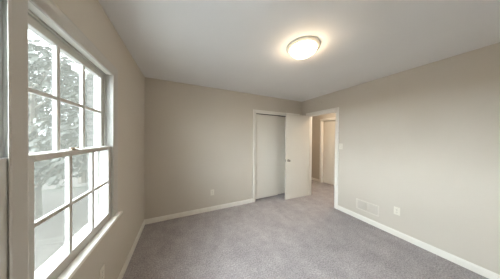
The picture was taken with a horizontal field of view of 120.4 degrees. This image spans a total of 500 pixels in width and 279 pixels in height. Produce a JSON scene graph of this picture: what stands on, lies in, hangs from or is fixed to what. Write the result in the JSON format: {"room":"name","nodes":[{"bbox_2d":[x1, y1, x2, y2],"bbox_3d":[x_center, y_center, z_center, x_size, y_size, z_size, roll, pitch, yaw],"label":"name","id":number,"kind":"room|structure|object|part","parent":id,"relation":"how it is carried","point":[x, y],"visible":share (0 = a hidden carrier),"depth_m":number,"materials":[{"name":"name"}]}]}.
{"room":"empty bedroom","nodes":[
{"label":"empty bedroom","id":0,"kind":"room"},
{"bbox_2d":[52,0,144,278],"bbox_3d":[-1.050,0.210,0.785,0.110,2.440,3.458,0,1,-26],"label":"wall","id":1,"kind":"structure","parent":0,"point":[89,16],"depth_m":1.45,"materials":[{"name":"paint"}]},
{"bbox_2d":[0,0,8,278],"bbox_3d":[-0.766,0.076,0.157,0.138,1.290,0.802,0,1,-26],"label":"window","id":2,"kind":"structure","parent":1,"relation":"in","point":[4,242],"depth_m":0.52,"materials":[{"name":"paint"}]},
{"bbox_3d":[-0.724,0.385,0.186,0.031,0.631,0.768,0,1,-26],"label":"sash","id":3,"kind":"part","parent":2,"relation":"part of","materials":[{"name":"paint"}]},
{"bbox_2d":[7,0,117,278],"bbox_3d":[-0.930,0.038,0.523,0.158,1.357,1.738,0,1,-26],"label":"window","id":4,"kind":"structure","parent":1,"relation":"in","point":[100,155],"depth_m":0.76,"materials":[{"name":"paint"}]},
{"bbox_3d":[-1.143,0.067,0.861,0.004,1.252,0.773,0,1,-26],"label":"screen frame","id":5,"kind":"part","parent":4,"relation":"part of","materials":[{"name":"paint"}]},
{"bbox_3d":[-1.104,-0.233,0.876,0.034,0.647,0.768,0,1,-26],"label":"sash","id":6,"kind":"part","parent":4,"relation":"part of","materials":[{"name":"paint"}]},
{"bbox_3d":[-1.066,0.376,0.901,0.031,0.631,0.768,0,1,-26],"label":"sash","id":7,"kind":"part","parent":4,"relation":"part of","materials":[{"name":"paint"}]},
{"bbox_2d":[57,210,122,278],"bbox_3d":[-0.858,0.703,0.565,0.050,0.034,1.766,0,1,-26],"label":"window sill","id":8,"kind":"structure","parent":1,"relation":"attached to","point":[68,273],"depth_m":0.88,"materials":[{"name":"paint"}]},
{"bbox_2d":[99,264,103,278],"bbox_3d":[-1.141,1.041,1.105,0.008,0.115,0.070,0,1,-26],"label":"wall outlet","id":9,"kind":"object","parent":1,"relation":"attached to","point":[101,272],"visible":1,"depth_m":1.10,"materials":[{"name":"plastic"}]},
{"bbox_2d":[117,220,144,278],"bbox_3d":[-1.004,1.388,0.821,0.013,0.083,3.432,0,1,-26],"label":"baseboard","id":10,"kind":"structure","parent":1,"relation":"attached to","point":[130,254],"depth_m":1.71,"materials":[{"name":"paint"}]},
{"bbox_2d":[144,77,301,218],"bbox_3d":[-0.294,0.197,3.129,3.654,2.440,0.120,0,1,-26],"label":"wall","id":11,"kind":"structure","parent":0,"point":[198,140],"depth_m":2.72,"materials":[{"name":"paint"}]},
{"bbox_2d":[144,198,252,224],"bbox_3d":[-0.190,1.377,3.119,3.464,0.083,0.013,0,1,-26],"label":"baseboard","id":12,"kind":"structure","parent":11,"relation":"attached to","point":[212,208],"depth_m":2.71,"materials":[{"name":"paint"}]},
{"bbox_2d":[256,114,277,198],"bbox_3d":[0.405,0.400,3.448,0.634,1.969,0.028,0,1,-26],"label":"door","id":13,"kind":"structure","parent":11,"relation":"in","point":[266,125],"depth_m":3.43,"materials":[{"name":"paint"}]},
{"bbox_2d":[253,109,299,201],"bbox_3d":[0.663,0.372,3.578,1.373,2.098,0.139,0,1,-26],"label":"trim","id":14,"kind":"structure","parent":11,"relation":"attached to","point":[255,111],"depth_m":3.24,"materials":[{"name":"paint"}]},
{"bbox_2d":[278,116,285,193],"bbox_3d":[0.919,0.402,3.731,0.617,1.969,0.028,0,1,-26],"label":"door","id":15,"kind":"structure","parent":11,"relation":"in","point":[281,120],"depth_m":3.66,"materials":[{"name":"paint"}]},
{"bbox_2d":[98,0,499,101],"bbox_3d":[0.812,-1.070,2.608,5.194,0.120,5.410,0,1,-26],"label":"ceiling","id":16,"kind":"structure","parent":0,"point":[232,45],"depth_m":1.41,"materials":[{"name":"paint"}]},
{"bbox_2d":[287,36,320,58],"bbox_3d":[0.575,-0.946,1.554,0.342,0.114,0.342,0,1,-26],"label":"ceiling light","id":17,"kind":"object","parent":16,"relation":"attached to","point":[303,47],"visible":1,"depth_m":1.47,"materials":[{"name":"white glass"}]},
{"bbox_3d":[0.575,-0.944,1.554,0.272,0.066,0.272,0,1,-26],"label":"lamp glass","id":18,"kind":"part","parent":17,"relation":"part of","materials":[{"name":"white glass"}]},
{"bbox_2d":[122,180,487,278],"bbox_3d":[0.792,1.490,2.629,5.194,0.120,5.410,0,1,-26],"label":"floor","id":19,"kind":"structure","parent":0,"point":[272,237],"depth_m":1.90,"materials":[{"name":"carpet"}]},
{"bbox_2d":[312,113,334,178],"bbox_3d":[3.010,0.219,3.673,0.280,2.440,5.170,0,1,-26],"label":"wall","id":20,"kind":"structure","parent":0,"point":[315,119],"depth_m":4.89,"materials":[{"name":"paint"}]},
{"bbox_2d":[319,117,334,182],"bbox_3d":[2.567,0.381,4.392,0.139,2.098,0.891,0,1,-26],"label":"door frame","id":21,"kind":"structure","parent":20,"relation":"attached to","point":[322,121],"depth_m":4.72,"materials":[{"name":"paint"}]},
{"bbox_2d":[323,120,334,185],"bbox_3d":[2.558,0.412,4.388,0.103,1.995,0.731,0,1,-26],"label":"door","id":22,"kind":"structure","parent":20,"relation":"in","point":[329,126],"depth_m":4.53,"materials":[{"name":"paint"}]},
{"bbox_2d":[302,42,499,274],"bbox_3d":[1.810,0.214,3.100,0.120,2.440,5.170,0,1,-26],"label":"wall","id":23,"kind":"structure","parent":0,"point":[423,141],"depth_m":1.85,"materials":[{"name":"paint"}]},
{"bbox_2d":[285,114,308,199],"bbox_3d":[1.159,0.407,3.488,0.708,2.005,0.171,0,0,-23],"label":"door","id":24,"kind":"structure","parent":23,"relation":"in","point":[297,126],"depth_m":3.46,"materials":[{"name":"paint"}]},
{"bbox_2d":[306,107,338,208],"bbox_3d":[1.689,0.382,3.353,0.158,2.098,0.850,0,1,-26],"label":"door frame","id":25,"kind":"structure","parent":23,"relation":"attached to","point":[333,110],"depth_m":3.02,"materials":[{"name":"paint"}]},
{"bbox_2d":[356,198,378,216],"bbox_3d":[2.028,1.172,2.485,0.009,0.178,0.336,0,1,-26],"label":"air vent","id":26,"kind":"object","parent":23,"relation":"in","point":[368,207],"visible":1,"depth_m":2.47,"materials":[{"name":"metal"}]},
{"bbox_2d":[394,206,399,215],"bbox_3d":[2.194,1.069,2.140,0.008,0.115,0.070,0,1,-26],"label":"wall outlet","id":27,"kind":"object","parent":23,"relation":"attached to","point":[396,209],"visible":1,"depth_m":2.14,"materials":[{"name":"plastic"}]},
{"bbox_2d":[337,205,499,278],"bbox_3d":[2.110,1.402,2.309,0.013,0.083,3.432,0,1,-26],"label":"baseboard","id":28,"kind":"structure","parent":23,"relation":"attached to","point":[475,268],"depth_m":1.85,"materials":[{"name":"paint"}]},
{"label":"outside","id":29,"kind":"structure","parent":0,"visible":0},
{"bbox_2d":[42,158,86,192],"bbox_3d":[-33.369,4.230,11.820,130.000,0.300,170.000,0,1,-26],"label":"ground","id":30,"kind":"structure","parent":29,"point":[83,187],"depth_m":12.08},
{"bbox_2d":[48,73,86,139],"bbox_3d":[-25.249,-3.457,22.985,10.088,15.026,9.586,0,1,-26],"label":"tree","id":31,"kind":"object","parent":30,"relation":"on","point":[77,73],"visible":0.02,"depth_m":21.03,"materials":[{"name":"green plant"}]},
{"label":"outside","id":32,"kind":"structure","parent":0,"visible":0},
{"bbox_2d":[34,189,86,270],"bbox_3d":[-11.240,4.287,6.325,13.200,0.029,12.990,0,1,-26],"label":"driveway","id":33,"kind":"structure","parent":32,"point":[49,236],"depth_m":7.14,"materials":[{"name":"grey concrete"}]},
{"bbox_2d":[28,39,86,219],"bbox_3d":[-11.561,-0.683,7.817,6.830,9.942,6.214,0,1,-26],"label":"tree","id":34,"kind":"object","parent":33,"relation":"on","point":[55,168],"visible":0.44,"depth_m":7.59,"materials":[{"name":"green plant"}]},
{"bbox_2d":[71,63,93,223],"bbox_3d":[-4.797,1.167,6.146,1.850,6.380,4.400,0,1,-26],"label":"house wing","id":35,"kind":"object","parent":33,"relation":"on","point":[75,67],"visible":0.03,"depth_m":4.04,"materials":[{"name":"paint"}]},
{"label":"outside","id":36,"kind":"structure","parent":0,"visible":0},
{"bbox_2d":[41,167,86,190],"bbox_3d":[-28.425,4.089,13.071,100.000,0.039,12.000,0,1,-26],"label":"street","id":37,"kind":"structure","parent":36,"point":[75,183],"depth_m":13.27,"materials":[{"name":"grey asphalt"}]},
{"bbox_2d":[28,81,64,145],"bbox_3d":[-25.781,-2.281,14.034,9.081,12.809,8.547,0,1,-26],"label":"tree","id":38,"kind":"object","parent":37,"relation":"on","point":[31,81],"visible":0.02,"depth_m":16.52,"materials":[{"name":"green plant"}]},
{"bbox_2d":[28,48,86,182],"bbox_3d":[-15.829,-1.888,14.218,7.139,12.180,8.479,0,0,-2],"label":"tree","id":39,"kind":"object","parent":37,"relation":"on","point":[83,179],"visible":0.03,"depth_m":12.26,"materials":[{"name":"green plant"}]}
]}

